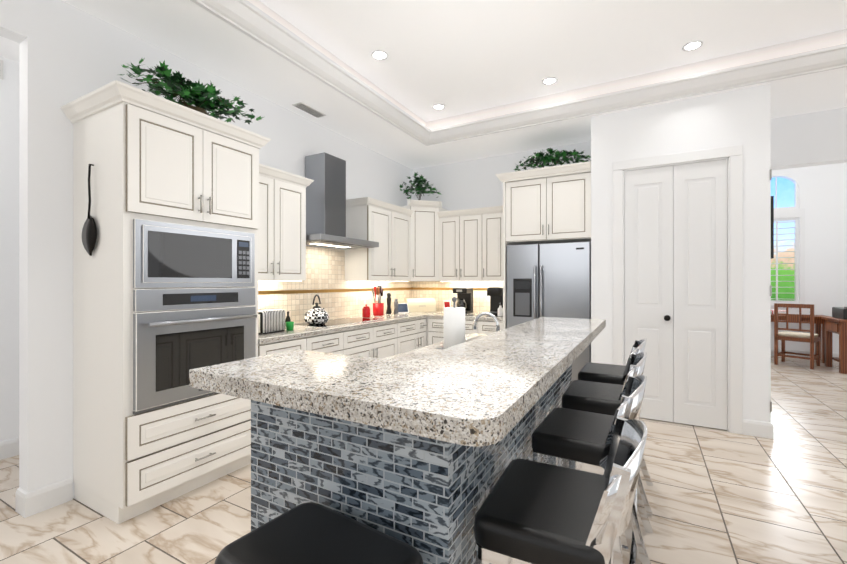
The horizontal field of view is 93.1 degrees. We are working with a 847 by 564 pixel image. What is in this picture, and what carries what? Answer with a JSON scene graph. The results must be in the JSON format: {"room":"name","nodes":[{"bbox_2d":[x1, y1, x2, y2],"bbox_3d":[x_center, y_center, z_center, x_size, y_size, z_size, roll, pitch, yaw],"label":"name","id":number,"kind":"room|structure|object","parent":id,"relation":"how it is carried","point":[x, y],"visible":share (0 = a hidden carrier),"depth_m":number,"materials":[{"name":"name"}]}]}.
{"room":"kitchen","nodes":[
{"label":"kitchen","id":0,"kind":"room"},
{"bbox_2d":[0,56,18,441],"bbox_3d":[-4.093,-0.231,1.409,0.120,3.100,7.700,0,0,29],"label":"wall","id":1,"kind":"structure","parent":0,"point":[9,255],"depth_m":3.02,"materials":[{"name":"white paint"}]},
{"bbox_2d":[0,60,2,79],"bbox_3d":[-3.254,-1.581,2.785,0.011,0.140,0.480,0,0,29],"label":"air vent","id":2,"kind":"object","parent":1,"relation":"in","point":[1,69],"visible":1,"depth_m":2.98,"materials":[{"name":"white metal"}]},
{"bbox_2d":[0,437,18,459],"bbox_3d":[-4.058,1.252,1.332,0.016,0.132,7.600,0,0,29],"label":"baseboard","id":3,"kind":"structure","parent":1,"relation":"attached to","point":[8,448],"depth_m":3.02,"materials":[{"name":"white"}]},
{"bbox_2d":[0,0,411,497],"bbox_3d":[-2.561,-0.231,1.799,0.120,3.100,9.870,0,0,29],"label":"wall","id":4,"kind":"structure","parent":0,"point":[68,53],"depth_m":2.39,"materials":[{"name":"white paint"}]},
{"bbox_2d":[264,165,307,283],"bbox_3d":[-1.392,-0.473,3.421,0.341,0.925,0.718,0,0,29],"label":"upper cabinet","id":5,"kind":"object","parent":4,"relation":"attached to","point":[285,248],"depth_m":3.44,"materials":[{"name":"white wood"}]},
{"bbox_2d":[305,152,378,248],"bbox_3d":[-0.916,-0.826,4.105,0.486,0.909,0.900,0,0,29],"label":"range hood","id":6,"kind":"object","parent":4,"relation":"attached to","point":[325,206],"visible":0.83,"depth_m":4.03,"materials":[{"name":"silver metal"}]},
{"bbox_2d":[344,197,395,283],"bbox_3d":[-0.634,-0.472,4.783,0.341,0.925,0.518,0,0,29],"label":"upper cabinet","id":7,"kind":"object","parent":4,"relation":"attached to","point":[367,218],"depth_m":4.60,"materials":[{"name":"white wood"}]},
{"bbox_2d":[396,206,407,283],"bbox_3d":[-0.440,-0.472,5.132,0.341,0.925,0.517,0,0,29],"label":"upper cabinet","id":8,"kind":"object","parent":4,"relation":"attached to","point":[401,213],"depth_m":5.09,"materials":[{"name":"white wood"}]},
{"bbox_2d":[0,356,846,563],"bbox_3d":[1.674,1.344,2.665,13.000,0.050,15.500,0,0,29],"label":"floor","id":9,"kind":"structure","parent":0,"point":[717,496],"depth_m":2.35,"materials":[{"name":"tile"}]},
{"bbox_2d":[68,83,263,523],"bbox_3d":[-1.646,0.139,2.660,0.635,2.360,0.856,0,0,29],"label":"tall cabinet","id":10,"kind":"object","parent":9,"relation":"on","point":[202,253],"depth_m":2.35,"materials":[{"name":"white wood"}]},
{"bbox_2d":[82,164,96,255],"bbox_3d":[-1.924,-0.413,2.306,0.188,0.524,0.026,0,0,29],"label":"art","id":11,"kind":"object","parent":10,"relation":"attached to","point":[89,233],"visible":0.98,"depth_m":2.29,"materials":[{"name":"black metal"}]},
{"bbox_2d":[118,58,262,124],"bbox_3d":[-1.550,-1.214,2.697,0.499,0.316,0.865,0,0,29],"label":"potted plant","id":12,"kind":"object","parent":10,"relation":"on","point":[175,85],"visible":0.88,"depth_m":2.60,"materials":[{"name":"green plant"}]},
{"bbox_2d":[264,324,347,354],"bbox_3d":[-1.213,0.884,3.474,0.601,0.870,0.986,0,0,29],"label":"base cabinet","id":13,"kind":"object","parent":9,"relation":"on","point":[309,337],"depth_m":3.38,"materials":[{"name":"white wood"}]},
{"bbox_2d":[258,308,284,333],"bbox_3d":[-1.270,0.315,3.253,0.170,0.186,0.283,0,0,21],"label":"toaster","id":14,"kind":"object","parent":13,"relation":"on","point":[271,320],"visible":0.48,"depth_m":3.18,"materials":[{"name":"silver metal"}]},
{"bbox_2d":[285,311,290,326],"bbox_3d":[-1.233,0.338,3.652,0.048,0.140,0.047,0,0,29],"label":"oil bottle","id":15,"kind":"object","parent":13,"relation":"on","point":[288,319],"visible":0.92,"depth_m":3.64,"materials":[{"name":"black glass"}]},
{"bbox_2d":[286,322,293,330],"bbox_3d":[-1.128,0.373,3.388,0.068,0.070,0.068,0,0,29],"label":"cup","id":16,"kind":"object","parent":13,"relation":"on","point":[289,326],"visible":1,"depth_m":3.36,"materials":[{"name":"green"}]},
{"bbox_2d":[214,502,422,563],"bbox_3d":[-0.231,0.952,0.876,0.410,0.730,0.297,0,0,34],"label":"bar stool","id":17,"kind":"object","parent":9,"relation":"on","point":[310,533],"visible":1,"depth_m":0.90,"materials":[{"name":"black leather"}]},
{"bbox_2d":[316,316,403,358],"bbox_3d":[-0.778,0.885,4.255,0.601,0.870,1.036,0,0,29],"label":"base cabinet","id":18,"kind":"object","parent":9,"relation":"on","point":[381,339],"depth_m":4.13,"materials":[{"name":"white wood"}]},
{"bbox_2d":[304,294,328,324],"bbox_3d":[-1.019,0.260,3.868,0.236,0.283,0.284,0,0,9],"label":"tea kettle","id":19,"kind":"object","parent":18,"relation":"on","point":[316,314],"visible":1,"depth_m":3.77,"materials":[{"name":"white ceramic"}]},
{"bbox_2d":[360,316,419,351],"bbox_3d":[-0.443,0.885,4.858,0.601,0.870,0.576,0,0,29],"label":"base cabinet","id":20,"kind":"object","parent":9,"relation":"on","point":[411,323],"depth_m":4.76,"materials":[{"name":"white wood"}]},
{"bbox_2d":[362,304,369,317],"bbox_3d":[-0.662,0.333,4.638,0.090,0.150,0.089,0,0,29],"label":"canister","id":21,"kind":"object","parent":20,"relation":"on","point":[365,311],"visible":1,"depth_m":4.60,"materials":[{"name":"red ceramic"}]},
{"bbox_2d":[372,285,383,315],"bbox_3d":[-0.557,0.224,4.895,0.143,0.368,0.147,0,0,29],"label":"utensil crock","id":22,"kind":"object","parent":20,"relation":"on","point":[378,309],"visible":1,"depth_m":4.85,"materials":[{"name":"red ceramic"}]},
{"bbox_2d":[386,293,391,313],"bbox_3d":[-0.443,0.274,5.135,0.069,0.270,0.069,0,0,17],"label":"pepper mill","id":23,"kind":"object","parent":20,"relation":"on","point":[388,311],"depth_m":5.11,"materials":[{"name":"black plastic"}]},
{"bbox_2d":[394,299,397,313],"bbox_3d":[-0.350,0.310,5.118,0.059,0.195,0.059,0,0,17],"label":"pepper mill","id":24,"kind":"object","parent":20,"relation":"on","point":[396,300],"depth_m":5.10,"materials":[{"name":"silver plastic"}]},
{"bbox_2d":[216,352,581,563],"bbox_3d":[0.205,0.814,2.068,0.847,1.010,2.130,0,0,29],"label":"kitchen island","id":25,"kind":"object","parent":9,"relation":"on","point":[420,449],"depth_m":1.07,"materials":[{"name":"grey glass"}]},
{"bbox_2d":[189,312,604,451],"bbox_3d":[0.286,0.284,1.981,0.930,0.050,2.344,0,0,29],"label":"island countertop","id":26,"kind":"structure","parent":25,"relation":"on","point":[472,393],"depth_m":1.08,"materials":[{"name":"beige stone"}]},
{"bbox_2d":[444,296,464,348],"bbox_3d":[0.164,0.242,2.131,0.150,0.330,0.150,0,0,29],"label":"paper towel holder","id":27,"kind":"object","parent":26,"relation":"on","point":[454,325],"visible":0.56,"depth_m":2.08,"materials":[{"name":"white paper"}]},
{"bbox_2d":[420,316,423,347],"bbox_3d":[-0.292,0.885,5.130,0.601,0.870,0.277,0,0,29],"label":"base cabinet","id":28,"kind":"object","parent":9,"relation":"on","point":[421,317],"depth_m":5.00,"materials":[{"name":"white wood"}]},
{"bbox_2d":[394,303,408,312],"bbox_3d":[-0.303,0.344,5.313,0.200,0.131,0.096,0,0,-26],"label":"smart display","id":29,"kind":"object","parent":28,"relation":"on","point":[402,307],"visible":0.69,"depth_m":5.30,"materials":[{"name":"white plastic"}]},
{"bbox_2d":[424,312,487,346],"bbox_3d":[0.501,0.885,5.191,0.776,0.870,0.716,0,0,29],"label":"base cabinet","id":30,"kind":"object","parent":9,"relation":"on","point":[433,325],"depth_m":5.02,"materials":[{"name":"white wood"}]},
{"bbox_2d":[404,298,435,311],"bbox_3d":[-0.050,0.319,5.589,0.402,0.180,0.249,0,0,-16],"label":"bread box","id":31,"kind":"object","parent":30,"relation":"on","point":[421,304],"visible":0.92,"depth_m":5.50,"materials":[{"name":"beige"}]},
{"bbox_2d":[443,300,450,306],"bbox_3d":[0.339,0.330,5.533,0.110,0.159,0.083,0,0,29],"label":"card stand","id":32,"kind":"object","parent":30,"relation":"on","point":[447,303],"visible":0.46,"depth_m":5.50,"materials":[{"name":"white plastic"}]},
{"bbox_2d":[453,288,472,313],"bbox_3d":[0.522,0.244,5.306,0.200,0.330,0.243,0,0,29],"label":"coffee maker","id":33,"kind":"object","parent":30,"relation":"on","point":[465,298],"visible":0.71,"depth_m":5.28,"materials":[{"name":"black plastic"}]},
{"bbox_2d":[487,287,502,315],"bbox_3d":[0.934,0.236,4.930,0.255,0.345,0.280,0,0,29],"label":"brewer","id":34,"kind":"object","parent":30,"relation":"on","point":[495,294],"visible":0.52,"depth_m":4.92,"materials":[{"name":"black plastic"}]},
{"bbox_2d":[484,316,506,333],"bbox_3d":[0.921,0.885,4.989,0.386,0.870,0.661,0,0,29],"label":"base cabinet","id":35,"kind":"object","parent":9,"relation":"on","point":[489,325],"depth_m":4.67,"materials":[{"name":"white wood"}]},
{"bbox_2d":[498,303,502,316],"bbox_3d":[0.909,0.326,4.747,0.066,0.164,0.068,0,0,29],"label":"soap bottle","id":36,"kind":"object","parent":35,"relation":"on","point":[500,311],"visible":0.92,"depth_m":4.72,"materials":[{"name":"white plastic"}]},
{"bbox_2d":[507,241,590,380],"bbox_3d":[1.483,0.448,4.626,0.890,1.745,0.737,0,0,29],"label":"fridge","id":37,"kind":"object","parent":9,"relation":"on","point":[549,280],"visible":0.52,"depth_m":4.33,"materials":[{"name":"silver metal"}]},
{"bbox_2d":[474,416,646,563],"bbox_3d":[0.371,0.835,1.028,0.418,0.976,0.410,0,0,27],"label":"bar stool","id":38,"kind":"object","parent":9,"relation":"on","point":[531,512],"visible":1,"depth_m":0.93,"materials":[{"name":"black leather"}]},
{"bbox_2d":[532,375,646,563],"bbox_3d":[0.654,0.836,1.537,0.418,0.976,0.410,0,0,31],"label":"bar stool","id":39,"kind":"object","parent":9,"relation":"on","point":[570,438],"visible":0.56,"depth_m":1.44,"materials":[{"name":"black leather"}]},
{"bbox_2d":[562,352,652,563],"bbox_3d":[0.932,0.836,2.037,0.418,0.976,0.410,0,0,28],"label":"bar stool","id":40,"kind":"object","parent":9,"relation":"on","point":[594,397],"visible":0.44,"depth_m":1.94,"materials":[{"name":"black leather"}]},
{"bbox_2d":[578,338,652,514],"bbox_3d":[1.208,0.836,2.534,0.418,0.976,0.410,0,0,30],"label":"bar stool","id":41,"kind":"object","parent":9,"relation":"on","point":[602,373],"visible":0.42,"depth_m":2.44,"materials":[{"name":"black leather"}]},
{"bbox_2d":[774,303,819,369],"bbox_3d":[5.927,0.830,6.364,0.440,0.980,0.460,0,0,-36],"label":"dining chair","id":42,"kind":"object","parent":9,"relation":"on","point":[811,338],"visible":1,"depth_m":6.28,"materials":[{"name":"brown wood"}]},
{"bbox_2d":[771,314,830,362],"bbox_3d":[6.024,0.941,6.991,1.500,0.760,0.430,0,0,29],"label":"table","id":43,"kind":"object","parent":9,"relation":"on","point":[819,322],"visible":0.29,"depth_m":6.58,"materials":[{"name":"brown wood"}]},
{"bbox_2d":[771,310,785,314],"bbox_3d":[5.818,0.459,7.073,0.900,0.200,0.217,0,0,23],"label":"clutter","id":44,"kind":"object","parent":43,"relation":"on","point":[780,311],"visible":0.1,"depth_m":6.86,"materials":[{"name":"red ceramic"}]},
{"bbox_2d":[771,349,838,359],"bbox_3d":[7.206,1.255,6.616,4.330,0.132,0.016,0,0,29],"label":"baseboard","id":45,"kind":"structure","parent":9,"relation":"on","point":[834,354],"depth_m":6.98,"materials":[{"name":"white"}]},
{"bbox_2d":[821,316,846,373],"bbox_3d":[6.638,0.932,5.780,1.150,0.775,0.670,0,0,29],"label":"writing desk","id":46,"kind":"object","parent":9,"relation":"on","point":[836,325],"visible":1,"depth_m":5.86,"materials":[{"name":"brown wood"}]},
{"bbox_2d":[832,307,846,319],"bbox_3d":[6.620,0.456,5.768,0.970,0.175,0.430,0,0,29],"label":"printer","id":47,"kind":"object","parent":46,"relation":"on","point":[839,312],"visible":0.98,"depth_m":5.94,"materials":[{"name":"black plastic"}]},
{"bbox_2d":[0,0,846,168],"bbox_3d":[1.576,-2.031,1.874,9.800,0.700,14.020,0,0,29],"label":"ceiling","id":48,"kind":"structure","parent":0,"point":[456,57],"depth_m":3.29,"materials":[{"name":"white paint"}]},
{"bbox_2d":[292,102,326,117],"bbox_3d":[-1.110,-1.675,3.916,0.120,0.011,0.340,0,0,29],"label":"ceiling vent","id":49,"kind":"object","parent":48,"relation":"in","point":[304,107],"visible":0.98,"depth_m":3.90,"materials":[{"name":"white metal"}]},
{"bbox_2d":[190,0,434,145],"bbox_3d":[-1.670,-1.746,1.756,0.140,0.130,7.260,0,0,29],"label":"crown molding","id":50,"kind":"structure","parent":48,"relation":"attached to","point":[252,21],"depth_m":3.11,"materials":[{"name":"white"}]},
{"bbox_2d":[371,50,388,59],"bbox_3d":[-0.380,-1.977,3.499,0.148,0.007,0.148,0,0,-16],"label":"recessed light","id":51,"kind":"object","parent":48,"relation":"in","point":[384,55],"depth_m":3.50,"materials":[{"name":"white"}]},
{"bbox_2d":[432,104,444,109],"bbox_3d":[0.171,-1.976,4.532,0.148,0.007,0.148,0,0,-16],"label":"recessed light","id":52,"kind":"object","parent":48,"relation":"in","point":[437,106],"depth_m":4.52,"materials":[{"name":"white"}]},
{"bbox_2d":[248,0,846,129],"bbox_3d":[1.219,-1.897,0.150,6.750,0.168,7.260,0,0,29],"label":"crown molding","id":53,"kind":"structure","parent":48,"relation":"attached to","point":[788,48],"depth_m":3.70,"materials":[{"name":"white"}]},
{"bbox_2d":[542,77,557,84],"bbox_3d":[1.242,-1.977,3.948,0.148,0.007,0.148,0,0,20],"label":"recessed light","id":54,"kind":"object","parent":48,"relation":"in","point":[550,80],"depth_m":3.94,"materials":[{"name":"white"}]},
{"bbox_2d":[682,40,702,50],"bbox_3d":[2.255,-1.977,3.362,0.148,0.007,0.148,0,0,-16],"label":"recessed light","id":55,"kind":"object","parent":48,"relation":"in","point":[693,45],"depth_m":3.36,"materials":[{"name":"white"}]},
{"bbox_2d":[412,141,590,210],"bbox_3d":[0.927,-0.229,5.438,2.680,3.100,0.120,0,0,29],"label":"wall","id":56,"kind":"structure","parent":0,"point":[472,184],"depth_m":5.50,"materials":[{"name":"white paint"}]},
{"bbox_2d":[388,199,447,283],"bbox_3d":[-0.038,-0.542,5.519,0.668,1.065,0.668,0,0,29],"label":"upper cabinet","id":57,"kind":"object","parent":56,"relation":"attached to","point":[425,218],"depth_m":5.33,"materials":[{"name":"white wood"}]},
{"bbox_2d":[399,173,441,199],"bbox_3d":[-0.032,-1.246,5.576,0.580,0.464,0.547,0,0,29],"label":"potted plant","id":58,"kind":"object","parent":57,"relation":"on","point":[419,187],"visible":0.83,"depth_m":5.52,"materials":[{"name":"green plant"}]},
{"bbox_2d":[444,208,487,283],"bbox_3d":[0.577,-0.472,5.364,0.678,0.925,0.341,0,0,29],"label":"upper cabinet","id":59,"kind":"object","parent":56,"relation":"attached to","point":[465,230],"depth_m":5.19,"materials":[{"name":"white wood"}]},
{"bbox_2d":[488,204,511,283],"bbox_3d":[0.932,-0.472,5.167,0.369,0.925,0.341,0,0,29],"label":"upper cabinet","id":60,"kind":"object","parent":56,"relation":"attached to","point":[497,250],"depth_m":4.99,"materials":[{"name":"white wood"}]},
{"bbox_2d":[504,161,590,244],"bbox_3d":[1.500,-0.840,4.657,0.910,0.771,0.681,0,0,29],"label":"upper cabinet","id":61,"kind":"object","parent":56,"relation":"attached to","point":[542,205],"depth_m":4.35,"materials":[{"name":"white wood"}]},
{"bbox_2d":[515,147,590,170],"bbox_3d":[1.515,-1.347,4.644,0.943,0.378,0.473,0,0,29],"label":"potted plant","id":62,"kind":"object","parent":61,"relation":"on","point":[541,157],"visible":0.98,"depth_m":4.60,"materials":[{"name":"green plant"}]},
{"bbox_2d":[591,83,770,421],"bbox_3d":[2.551,-0.230,4.151,1.410,3.100,0.950,0,0,29],"label":"wall","id":63,"kind":"structure","parent":0,"point":[732,118],"depth_m":3.56,"materials":[{"name":"white paint"}]},
{"bbox_2d":[430,43,846,143],"bbox_3d":[2.949,-1.746,3.262,6.450,0.130,0.140,0,0,29],"label":"crown molding","id":64,"kind":"structure","parent":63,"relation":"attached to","point":[832,57],"depth_m":3.67,"materials":[{"name":"white"}]},
{"bbox_2d":[613,145,771,433],"bbox_3d":[2.412,0.065,3.689,1.216,2.510,0.112,0,0,29],"label":"door","id":65,"kind":"structure","parent":63,"relation":"attached to","point":[670,260],"depth_m":3.70,"materials":[{"name":"white wood"}]},
{"bbox_2d":[755,420,773,438],"bbox_3d":[3.181,1.254,3.791,0.040,0.132,0.966,0,0,29],"label":"baseboard","id":66,"kind":"structure","parent":63,"relation":"attached to","point":[767,427],"depth_m":3.39,"materials":[{"name":"white"}]},
{"bbox_2d":[771,196,773,258],"bbox_3d":[3.056,-0.465,3.579,0.021,0.530,0.400,0,0,29],"label":"picture frame","id":67,"kind":"object","parent":63,"relation":"attached to","point":[772,227],"visible":0.35,"depth_m":3.40,"materials":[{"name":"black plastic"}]},
{"bbox_2d":[771,107,846,352],"bbox_3d":[5.327,-0.531,3.238,4.570,3.700,0.150,0,0,29],"label":"wall","id":68,"kind":"structure","parent":0,"point":[809,154],"depth_m":3.94,"materials":[{"name":"white paint"}]},
{"bbox_2d":[771,177,806,306],"bbox_3d":[6.300,-0.729,7.159,0.780,2.340,0.110,0,0,29],"label":"dining room window","id":69,"kind":"structure","parent":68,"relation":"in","point":[788,214],"depth_m":7.03,"materials":[{"name":"white"}]},
{"label":"outside","id":70,"kind":"structure","parent":0,"visible":0},
{"bbox_2d":[771,177,793,299],"bbox_3d":[6.436,-0.778,7.404,1.200,2.800,0.010,0,0,29],"label":"outdoor scenery","id":71,"kind":"structure","parent":70,"point":[785,192],"depth_m":7.32,"materials":[{"name":"green plant"}]}
]}

